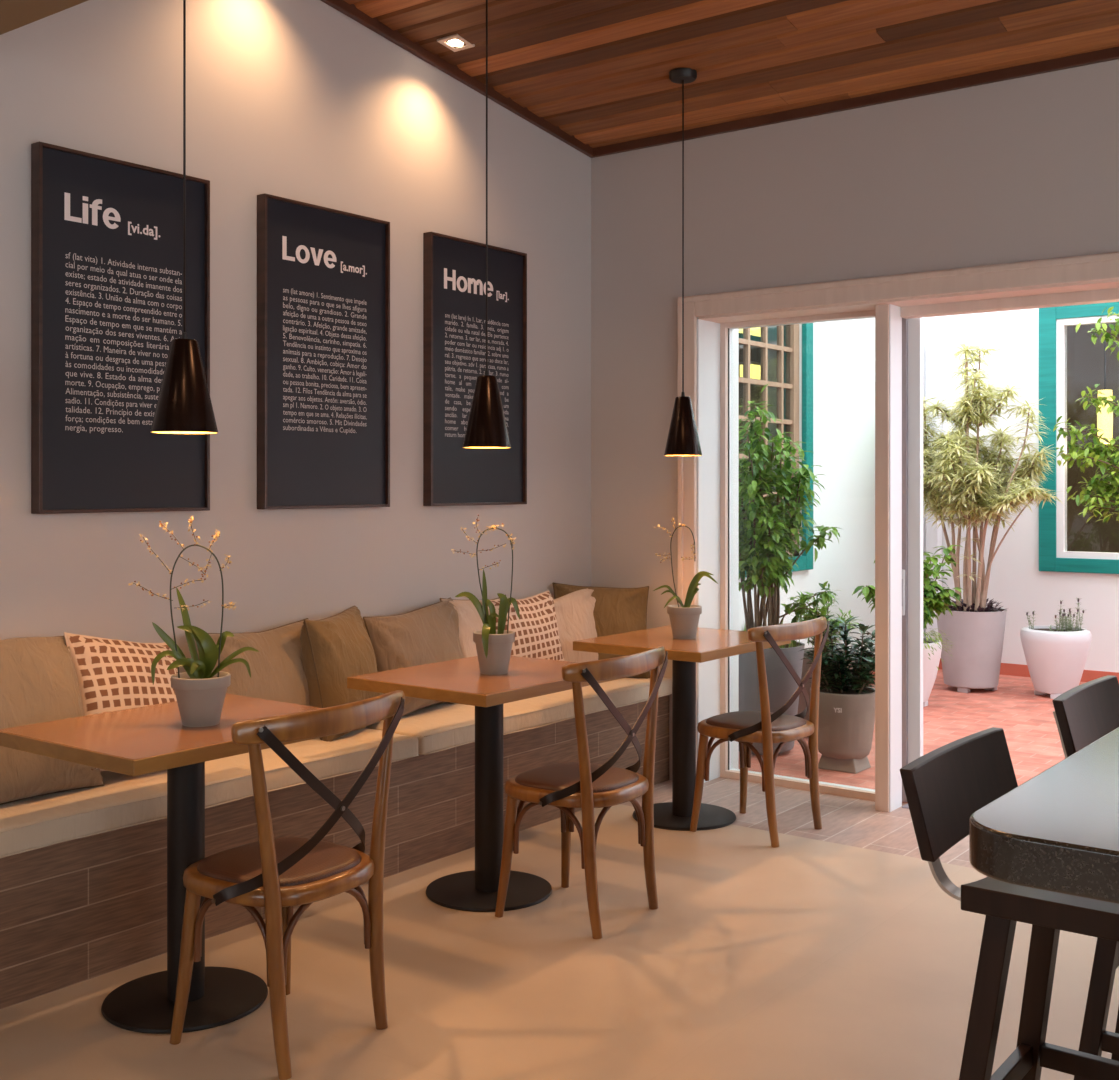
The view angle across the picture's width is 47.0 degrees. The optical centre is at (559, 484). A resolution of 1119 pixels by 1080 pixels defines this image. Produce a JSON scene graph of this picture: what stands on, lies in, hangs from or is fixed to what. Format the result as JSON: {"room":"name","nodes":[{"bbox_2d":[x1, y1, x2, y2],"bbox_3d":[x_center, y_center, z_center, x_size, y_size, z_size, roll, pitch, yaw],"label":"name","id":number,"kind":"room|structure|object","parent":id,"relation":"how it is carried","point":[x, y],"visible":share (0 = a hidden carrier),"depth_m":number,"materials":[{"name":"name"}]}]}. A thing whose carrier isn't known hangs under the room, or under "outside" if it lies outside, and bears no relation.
{"room":"cafe","nodes":[
{"label":"cafe","id":0,"kind":"room"},
{"bbox_2d":[0,0,87,34],"bbox_3d":[-0.583,-1.684,-0.122,6.600,0.828,4.800,0,0,37],"label":"ceiling","id":1,"kind":"structure","parent":0,"point":[14,14],"depth_m":3.45,"materials":[{"name":"brown paint"}]},
{"bbox_2d":[0,0,874,672],"bbox_3d":[-1.049,-0.687,4.946,0.250,4.157,12.330,0,0,37],"label":"wall","id":2,"kind":"structure","parent":0,"point":[298,100],"depth_m":4.89,"materials":[{"name":"paint"}]},
{"bbox_2d":[31,141,209,513],"bbox_3d":[-1.418,-0.481,4.209,0.046,1.140,0.638,0,0,37],"label":"framed poster","id":3,"kind":"object","parent":2,"relation":"attached to","point":[107,233],"visible":0.93,"depth_m":4.15,"materials":[{"name":"black paper"}]},
{"bbox_2d":[65,253,181,433],"bbox_3d":[-1.415,-0.446,4.202,0.001,0.565,0.436,0,0,37],"label":"print","id":4,"kind":"object","parent":3,"relation":"attached to","point":[78,274],"depth_m":4.17},
{"bbox_2d":[257,193,389,508],"bbox_3d":[-0.888,-0.481,4.912,0.046,1.140,0.638,0,0,37],"label":"framed poster","id":5,"kind":"object","parent":2,"relation":"attached to","point":[323,273],"visible":1,"depth_m":4.88,"materials":[{"name":"black paper"}]},
{"bbox_2d":[283,289,366,433],"bbox_3d":[-0.888,-0.461,4.900,0.001,0.532,0.425,0,0,37],"label":"print","id":6,"kind":"object","parent":5,"relation":"attached to","point":[335,298],"depth_m":4.88},
{"bbox_2d":[321,0,594,157],"bbox_3d":[-0.797,-1.847,5.050,0.028,0.484,3.200,0,0,37],"label":"trim","id":7,"kind":"structure","parent":2,"relation":"attached to","point":[351,11],"depth_m":5.49,"materials":[{"name":"red wood"}]},
{"bbox_2d":[423,232,526,505],"bbox_3d":[-0.358,-0.481,5.615,0.046,1.140,0.638,0,0,37],"label":"framed poster","id":8,"kind":"object","parent":2,"relation":"attached to","point":[454,268],"visible":0.81,"depth_m":5.56,"materials":[{"name":"black paper"}]},
{"bbox_2d":[445,314,508,436],"bbox_3d":[-0.356,-0.465,5.604,0.001,0.524,0.423,0,0,37],"label":"print","id":9,"kind":"object","parent":8,"relation":"attached to","point":[473,326],"depth_m":5.54},
{"bbox_2d":[739,323,812,576],"bbox_3d":[1.113,-0.484,7.642,0.115,2.050,1.540,0,0,37],"label":"window","id":10,"kind":"structure","parent":2,"relation":"in","point":[791,348],"depth_m":8.12,"materials":[{"name":"teal paint"}]},
{"bbox_2d":[0,669,1118,1079],"bbox_3d":[1.645,1.451,2.913,7.100,0.120,12.330,0,0,37],"label":"floor","id":11,"kind":"structure","parent":0,"point":[801,958],"depth_m":3.69,"materials":[{"name":"beige stone"}]},
{"bbox_2d":[0,693,364,1033],"bbox_3d":[-1.008,1.016,3.474,0.608,0.750,0.748,0,0,37],"label":"pedestal table","id":12,"kind":"object","parent":11,"relation":"on","point":[137,741],"visible":0.84,"depth_m":3.42,"materials":[{"name":"brown wood"}]},
{"bbox_2d":[128,516,258,726],"bbox_3d":[-0.977,0.362,3.442,0.333,0.556,0.154,0,0,-20],"label":"potted orchid","id":13,"kind":"object","parent":12,"relation":"on","point":[200,691],"visible":1,"depth_m":3.43,"materials":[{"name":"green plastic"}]},
{"bbox_2d":[169,690,404,1079],"bbox_3d":[-0.699,0.966,3.261,0.436,0.854,0.593,0,0,34],"label":"chair","id":14,"kind":"object","parent":11,"relation":"on","point":[278,875],"visible":1,"depth_m":3.15,"materials":[{"name":"brown wood"}]},
{"bbox_2d":[0,695,668,1009],"bbox_3d":[-1.244,1.186,4.101,0.452,0.412,5.247,0,0,37],"label":"bench","id":15,"kind":"object","parent":11,"relation":"on","point":[75,911],"visible":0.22,"depth_m":3.97,"materials":[{"name":"brown wood"}]},
{"bbox_2d":[0,770,166,857],"bbox_3d":[-1.338,0.936,3.590,0.638,0.087,0.815,0,0,37],"label":"seat cushion","id":16,"kind":"object","parent":15,"relation":"on","point":[116,801],"depth_m":3.62,"materials":[{"name":"beige fabric"}]},
{"bbox_2d":[0,636,103,804],"bbox_3d":[-1.585,0.683,3.676,0.292,0.466,0.525,0,0,43],"label":"throw pillow","id":17,"kind":"object","parent":16,"relation":"on","point":[39,683],"visible":0.78,"depth_m":3.68,"materials":[{"name":"beige fabric"}]},
{"bbox_2d":[64,632,177,771],"bbox_3d":[-1.327,0.677,3.990,0.262,0.463,0.463,0,0,35],"label":"throw pillow","id":18,"kind":"object","parent":16,"relation":"on","point":[112,674],"visible":0.44,"depth_m":3.91,"materials":[{"name":"beige fabric"}]},
{"bbox_2d":[205,752,253,808],"bbox_3d":[-1.005,0.936,3.915,0.495,0.087,0.555,0,0,37],"label":"seat cushion","id":19,"kind":"object","parent":15,"relation":"on","point":[227,779],"depth_m":4.00,"materials":[{"name":"beige fabric"}]},
{"bbox_2d":[261,748,305,791],"bbox_3d":[-0.910,0.936,4.044,0.487,0.087,0.409,0,0,37],"label":"seat cushion","id":20,"kind":"object","parent":15,"relation":"on","point":[278,775],"depth_m":4.14,"materials":[{"name":"beige fabric"}]},
{"bbox_2d":[194,618,309,705],"bbox_3d":[-1.029,0.706,4.499,0.239,0.427,0.560,0,0,34],"label":"throw pillow","id":21,"kind":"object","parent":20,"relation":"on","point":[277,671],"visible":0.24,"depth_m":4.45,"materials":[{"name":"beige fabric"}]},
{"bbox_2d":[284,728,381,779],"bbox_3d":[-0.713,0.936,4.301,0.497,0.087,0.666,0,0,37],"label":"seat cushion","id":22,"kind":"object","parent":15,"relation":"on","point":[351,752],"depth_m":4.38,"materials":[{"name":"beige fabric"}]},
{"bbox_2d":[394,702,474,754],"bbox_3d":[-0.456,0.936,4.765,0.646,0.087,0.815,0,0,37],"label":"seat cushion","id":23,"kind":"object","parent":15,"relation":"on","point":[442,726],"depth_m":4.83,"materials":[{"name":"beige fabric"}]},
{"bbox_2d":[300,605,382,741],"bbox_3d":[-0.792,0.686,4.702,0.241,0.448,0.442,0,0,17],"label":"throw pillow","id":24,"kind":"object","parent":23,"relation":"on","point":[335,648],"visible":0.66,"depth_m":4.54,"materials":[{"name":"brown fabric"}]},
{"bbox_2d":[363,597,463,720],"bbox_3d":[-0.551,0.693,5.134,0.219,0.443,0.568,0,0,35],"label":"throw pillow","id":25,"kind":"object","parent":23,"relation":"on","point":[429,634],"visible":0.49,"depth_m":5.03,"materials":[{"name":"fabric"}]},
{"bbox_2d":[440,594,505,657],"bbox_3d":[-0.325,0.686,5.470,0.205,0.432,0.428,0,0,36],"label":"throw pillow","id":26,"kind":"object","parent":23,"relation":"on","point":[470,621],"visible":0.24,"depth_m":5.34,"materials":[{"name":"fabric"}]},
{"bbox_2d":[503,689,574,734],"bbox_3d":[-0.068,0.936,5.096,0.430,0.087,0.957,0,0,37],"label":"seat cushion","id":27,"kind":"object","parent":15,"relation":"on","point":[539,711],"depth_m":5.24,"materials":[{"name":"beige fabric"}]},
{"bbox_2d":[488,590,564,660],"bbox_3d":[-0.153,0.700,5.635,0.185,0.441,0.490,0,0,40],"label":"throw pillow","id":28,"kind":"object","parent":27,"relation":"on","point":[536,631],"visible":0.38,"depth_m":5.62,"materials":[{"name":"beige fabric"}]},
{"bbox_2d":[582,685,607,714],"bbox_3d":[0.119,0.936,5.354,0.415,0.087,0.595,0,0,37],"label":"seat cushion","id":29,"kind":"object","parent":15,"relation":"on","point":[592,702],"depth_m":5.52,"materials":[{"name":"beige fabric"}]},
{"bbox_2d":[553,588,597,662],"bbox_3d":[0.057,0.700,5.907,0.441,0.434,0.166,0,0,-42],"label":"throw pillow","id":30,"kind":"object","parent":29,"relation":"on","point":[574,610],"visible":0.36,"depth_m":5.87,"materials":[{"name":"fabric"}]},
{"bbox_2d":[552,582,649,678],"bbox_3d":[0.197,0.688,6.006,0.459,0.458,0.169,0,0,0],"label":"throw pillow","id":31,"kind":"object","parent":29,"relation":"on","point":[616,610],"visible":0.4,"depth_m":6.00,"materials":[{"name":"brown fabric"}]},
{"bbox_2d":[599,678,649,707],"bbox_3d":[0.284,0.936,5.565,0.426,0.087,0.727,0,0,37],"label":"seat cushion","id":32,"kind":"object","parent":15,"relation":"on","point":[622,692],"depth_m":5.75,"materials":[{"name":"beige fabric"}]},
{"bbox_2d":[347,656,621,911],"bbox_3d":[-0.241,1.016,4.402,0.608,0.750,0.748,0,0,37],"label":"pedestal table","id":33,"kind":"object","parent":11,"relation":"on","point":[459,681],"visible":0.94,"depth_m":4.35,"materials":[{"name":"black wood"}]},
{"bbox_2d":[451,515,519,674],"bbox_3d":[-0.251,0.372,4.388,0.195,0.538,0.165,0,0,37],"label":"potted orchid","id":34,"kind":"object","parent":33,"relation":"on","point":[493,646],"visible":1,"depth_m":4.37,"materials":[{"name":"green plant"}]},
{"bbox_2d":[495,646,667,938],"bbox_3d":[0.065,0.966,4.194,0.437,0.854,0.593,0,0,35],"label":"chair","id":35,"kind":"object","parent":11,"relation":"on","point":[585,785],"visible":1,"depth_m":4.09,"materials":[{"name":"brown wood"}]},
{"bbox_2d":[573,625,790,830],"bbox_3d":[0.521,1.016,5.386,0.608,0.750,0.748,0,0,37],"label":"pedestal table","id":36,"kind":"object","parent":11,"relation":"on","point":[709,644],"visible":0.87,"depth_m":5.34,"materials":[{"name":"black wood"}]},
{"bbox_2d":[653,518,717,638],"bbox_3d":[0.527,0.389,5.372,0.233,0.503,0.157,0,0,37],"label":"potted orchid","id":37,"kind":"object","parent":36,"relation":"on","point":[684,619],"visible":1,"depth_m":5.36,"materials":[{"name":"grey ceramic"}]},
{"bbox_2d":[690,616,828,847],"bbox_3d":[0.799,0.966,5.191,0.436,0.854,0.593,0,0,40],"label":"chair","id":38,"kind":"object","parent":11,"relation":"on","point":[765,727],"visible":1,"depth_m":5.09,"materials":[{"name":"brown wood"}]},
{"bbox_2d":[739,384,840,754],"bbox_3d":[1.104,0.435,6.747,0.632,1.912,0.528,0,0,-26],"label":"potted shrub","id":39,"kind":"object","parent":11,"relation":"on","point":[765,535],"visible":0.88,"depth_m":6.64,"materials":[{"name":"green plant"}]},
{"bbox_2d":[739,641,804,752],"bbox_3d":[1.053,1.101,6.736,0.456,0.540,0.456,0,0,37],"label":"pot","id":40,"kind":"object","parent":39,"relation":"on","point":[781,684],"depth_m":6.55,"materials":[{"name":"grey stone"}]},
{"bbox_2d":[797,583,858,720],"bbox_3d":[1.481,0.972,7.161,0.415,0.839,0.416,0,0,16],"label":"potted shrub","id":41,"kind":"object","parent":11,"relation":"on","point":[802,705],"visible":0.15,"depth_m":7.09,"materials":[{"name":"green plant"}]},
{"bbox_2d":[797,649,855,720],"bbox_3d":[1.482,1.166,7.163,0.410,0.450,0.410,0,0,37],"label":"pot","id":42,"kind":"object","parent":41,"relation":"on","point":[802,705],"depth_m":7.05,"materials":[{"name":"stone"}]},
{"bbox_2d":[800,615,874,773],"bbox_3d":[1.416,1.016,6.338,0.442,0.746,0.433,0,0,25],"label":"potted shrub","id":43,"kind":"object","parent":11,"relation":"on","point":[846,719],"visible":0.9,"depth_m":6.22,"materials":[{"name":"green plant"}]},
{"bbox_2d":[810,686,874,773],"bbox_3d":[1.397,1.199,6.320,0.332,0.385,0.332,0,0,37],"label":"pot","id":44,"kind":"object","parent":43,"relation":"on","point":[846,719],"depth_m":6.20,"materials":[{"name":"ceramic"}]},
{"bbox_2d":[852,545,963,706],"bbox_3d":[2.205,0.888,8.082,0.557,1.003,0.689,0,0,37],"label":"potted plant","id":45,"kind":"object","parent":11,"relation":"on","point":[932,648],"visible":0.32,"depth_m":8.04,"materials":[{"name":"green plant"}]},
{"bbox_2d":[923,342,1062,692],"bbox_3d":[2.811,0.207,8.650,0.956,2.368,1.309,0,0,-16],"label":"potted tree","id":46,"kind":"object","parent":11,"relation":"on","point":[956,484],"visible":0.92,"depth_m":8.58,"materials":[{"name":"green plant"}]},
{"bbox_2d":[900,727,1118,1079],"bbox_3d":[0.898,0.927,2.123,0.581,0.928,0.456,0,0,37],"label":"bar stool","id":47,"kind":"object","parent":11,"relation":"on","point":[944,786],"visible":0.7,"depth_m":2.15,"materials":[{"name":"black wood"}]},
{"bbox_2d":[969,727,1118,903],"bbox_3d":[1.598,0.866,2.103,0.950,1.050,2.750,0,0,37],"label":"countertop","id":48,"kind":"structure","parent":11,"relation":"on","point":[1057,831],"depth_m":1.28,"materials":[{"name":"black stone"}]},
{"bbox_2d":[1020,598,1091,698],"bbox_3d":[3.258,1.066,8.454,0.440,0.650,0.440,0,0,37],"label":"potted plant","id":49,"kind":"object","parent":11,"relation":"on","point":[1056,656],"visible":0.99,"depth_m":8.32,"materials":[{"name":"white ceramic"}]},
{"bbox_2d":[1052,675,1118,1079],"bbox_3d":[1.404,0.927,2.794,0.581,0.928,0.456,0,0,37],"label":"bar stool","id":50,"kind":"object","parent":11,"relation":"on","point":[1083,714],"visible":0.55,"depth_m":2.76,"materials":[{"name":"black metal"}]},
{"bbox_2d":[1053,307,1118,522],"bbox_3d":[3.604,0.142,7.869,1.178,2.498,0.599,0,0,37],"label":"potted tree","id":51,"kind":"object","parent":11,"relation":"on","point":[1096,453],"visible":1,"depth_m":8.05,"materials":[{"name":"green plant"}]},
{"bbox_2d":[343,0,1118,147],"bbox_3d":[1.848,-1.878,3.016,6.798,0.489,3.349,0,0,37],"label":"ceiling","id":52,"kind":"structure","parent":0,"point":[597,71],"depth_m":5.09,"materials":[{"name":"brown wood"}]},
{"bbox_2d":[150,0,217,433],"bbox_3d":[-1.013,-1.096,3.478,0.177,1.913,0.177,0,0,37],"label":"pendant lamp","id":53,"kind":"object","parent":52,"relation":"hanging from","point":[184,405],"visible":1,"depth_m":3.43,"materials":[{"name":"brown metal"}]},
{"bbox_2d":[437,34,474,51],"bbox_3d":[-0.424,-1.805,5.262,0.110,0.023,0.110,0,0,37],"label":"recessed light","id":54,"kind":"object","parent":52,"relation":"in","point":[452,40],"visible":1,"depth_m":5.26,"materials":[{"name":"beige"}]},
{"bbox_2d":[462,0,510,447],"bbox_3d":[-0.249,-1.007,4.404,0.166,1.762,0.166,0,0,37],"label":"pendant lamp","id":55,"kind":"object","parent":52,"relation":"hanging from","point":[486,425],"visible":1,"depth_m":4.36,"materials":[{"name":"brown metal"}]},
{"bbox_2d":[664,68,701,455],"bbox_3d":[0.515,-0.920,5.371,0.159,1.599,0.159,0,0,37],"label":"pendant lamp","id":56,"kind":"object","parent":52,"relation":"hanging from","point":[683,439],"visible":1,"depth_m":5.33,"materials":[{"name":"brown metal"}]},
{"bbox_2d":[733,329,738,768],"bbox_3d":[3.066,-0.459,4.547,6.800,3.700,0.150,0,0,37],"label":"wall","id":57,"kind":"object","parent":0,"point":[735,331],"visible":0.1,"depth_m":6.27,"materials":[{"name":"white paint"}]},
{"bbox_2d":[739,333,760,542],"bbox_3d":[0.384,-0.359,9.045,2.400,3.000,3.900,0,0,37],"label":"wall","id":58,"kind":"structure","parent":0,"point":[755,352],"depth_m":10.53,"materials":[{"name":"brown"}]},
{"bbox_2d":[739,361,760,379],"bbox_3d":[1.550,-1.309,9.843,0.110,1.000,0.540,0,0,37],"label":"strip light","id":59,"kind":"object","parent":58,"relation":"hanging from","point":[755,367],"visible":0.19,"depth_m":9.66,"materials":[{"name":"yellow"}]},
{"bbox_2d":[739,327,760,336],"bbox_3d":[1.460,-1.444,9.310,0.110,0.730,0.540,0,0,37],"label":"strip light","id":60,"kind":"object","parent":58,"relation":"hanging from","point":[756,331],"visible":0.05,"depth_m":9.16,"materials":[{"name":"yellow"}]},
{"bbox_2d":[591,59,1118,779],"bbox_3d":[2.865,-0.149,4.447,7.000,3.080,0.250,0,0,37],"label":"wall","id":61,"kind":"structure","parent":0,"point":[1022,169],"depth_m":5.69,"materials":[{"name":"paint"}]},
{"bbox_2d":[593,46,1118,156],"bbox_3d":[2.793,-1.628,4.328,6.572,0.047,0.028,0,0,37],"label":"trim","id":62,"kind":"structure","parent":61,"relation":"attached to","point":[1109,54],"depth_m":5.42,"materials":[{"name":"red wood"}]},
{"bbox_2d":[678,252,1118,811],"bbox_3d":[1.802,0.258,5.228,2.938,2.267,0.284,0,0,37],"label":"door frame","id":63,"kind":"structure","parent":61,"relation":"in","point":[703,481],"depth_m":5.54,"materials":[{"name":"paint"}]},
{"bbox_2d":[729,316,922,801],"bbox_3d":[1.183,0.311,5.891,0.968,2.152,0.071,0,0,37],"label":"door","id":64,"kind":"structure","parent":63,"relation":"attached to","point":[912,329],"depth_m":5.62,"materials":[{"name":"white paint"}]},
{"bbox_2d":[923,308,1118,672],"bbox_3d":[5.453,-0.459,7.919,7.050,3.700,0.250,0,0,37],"label":"wall","id":65,"kind":"structure","parent":0,"point":[1016,581],"depth_m":9.35,"materials":[{"name":"white paint"}]},
{"bbox_2d":[926,330,941,657],"bbox_3d":[2.816,0.074,9.682,0.095,2.465,0.088,0,0,37],"label":"downpipe","id":66,"kind":"object","parent":65,"relation":"attached to","point":[933,337],"visible":0.47,"depth_m":9.64,"materials":[{"name":"white paint"}]},
{"bbox_2d":[938,658,1118,682],"bbox_3d":[5.474,1.349,7.739,6.800,0.085,0.012,0,0,37],"label":"baseboard","id":67,"kind":"structure","parent":65,"relation":"attached to","point":[1005,668],"depth_m":9.32,"materials":[{"name":"tile"}]},
{"bbox_2d":[1039,302,1118,573],"bbox_3d":[4.146,-0.329,8.768,1.700,1.900,0.090,0,0,37],"label":"window","id":68,"kind":"structure","parent":65,"relation":"in","point":[1054,556],"depth_m":9.18,"materials":[{"name":"teal paint"}]},
{"bbox_2d":[1067,323,1118,552],"bbox_3d":[5.114,-0.359,9.835,3.200,3.000,2.400,0,0,37],"label":"wall","id":69,"kind":"structure","parent":0,"point":[1085,360],"depth_m":11.56,"materials":[{"name":"grey paint"}]},
{"bbox_2d":[1097,323,1112,443],"bbox_3d":[4.095,-1.059,9.664,0.110,1.500,0.110,0,0,37],"label":"pendant lamp","id":70,"kind":"object","parent":69,"relation":"hanging from","point":[1104,420],"visible":0.66,"depth_m":9.62,"materials":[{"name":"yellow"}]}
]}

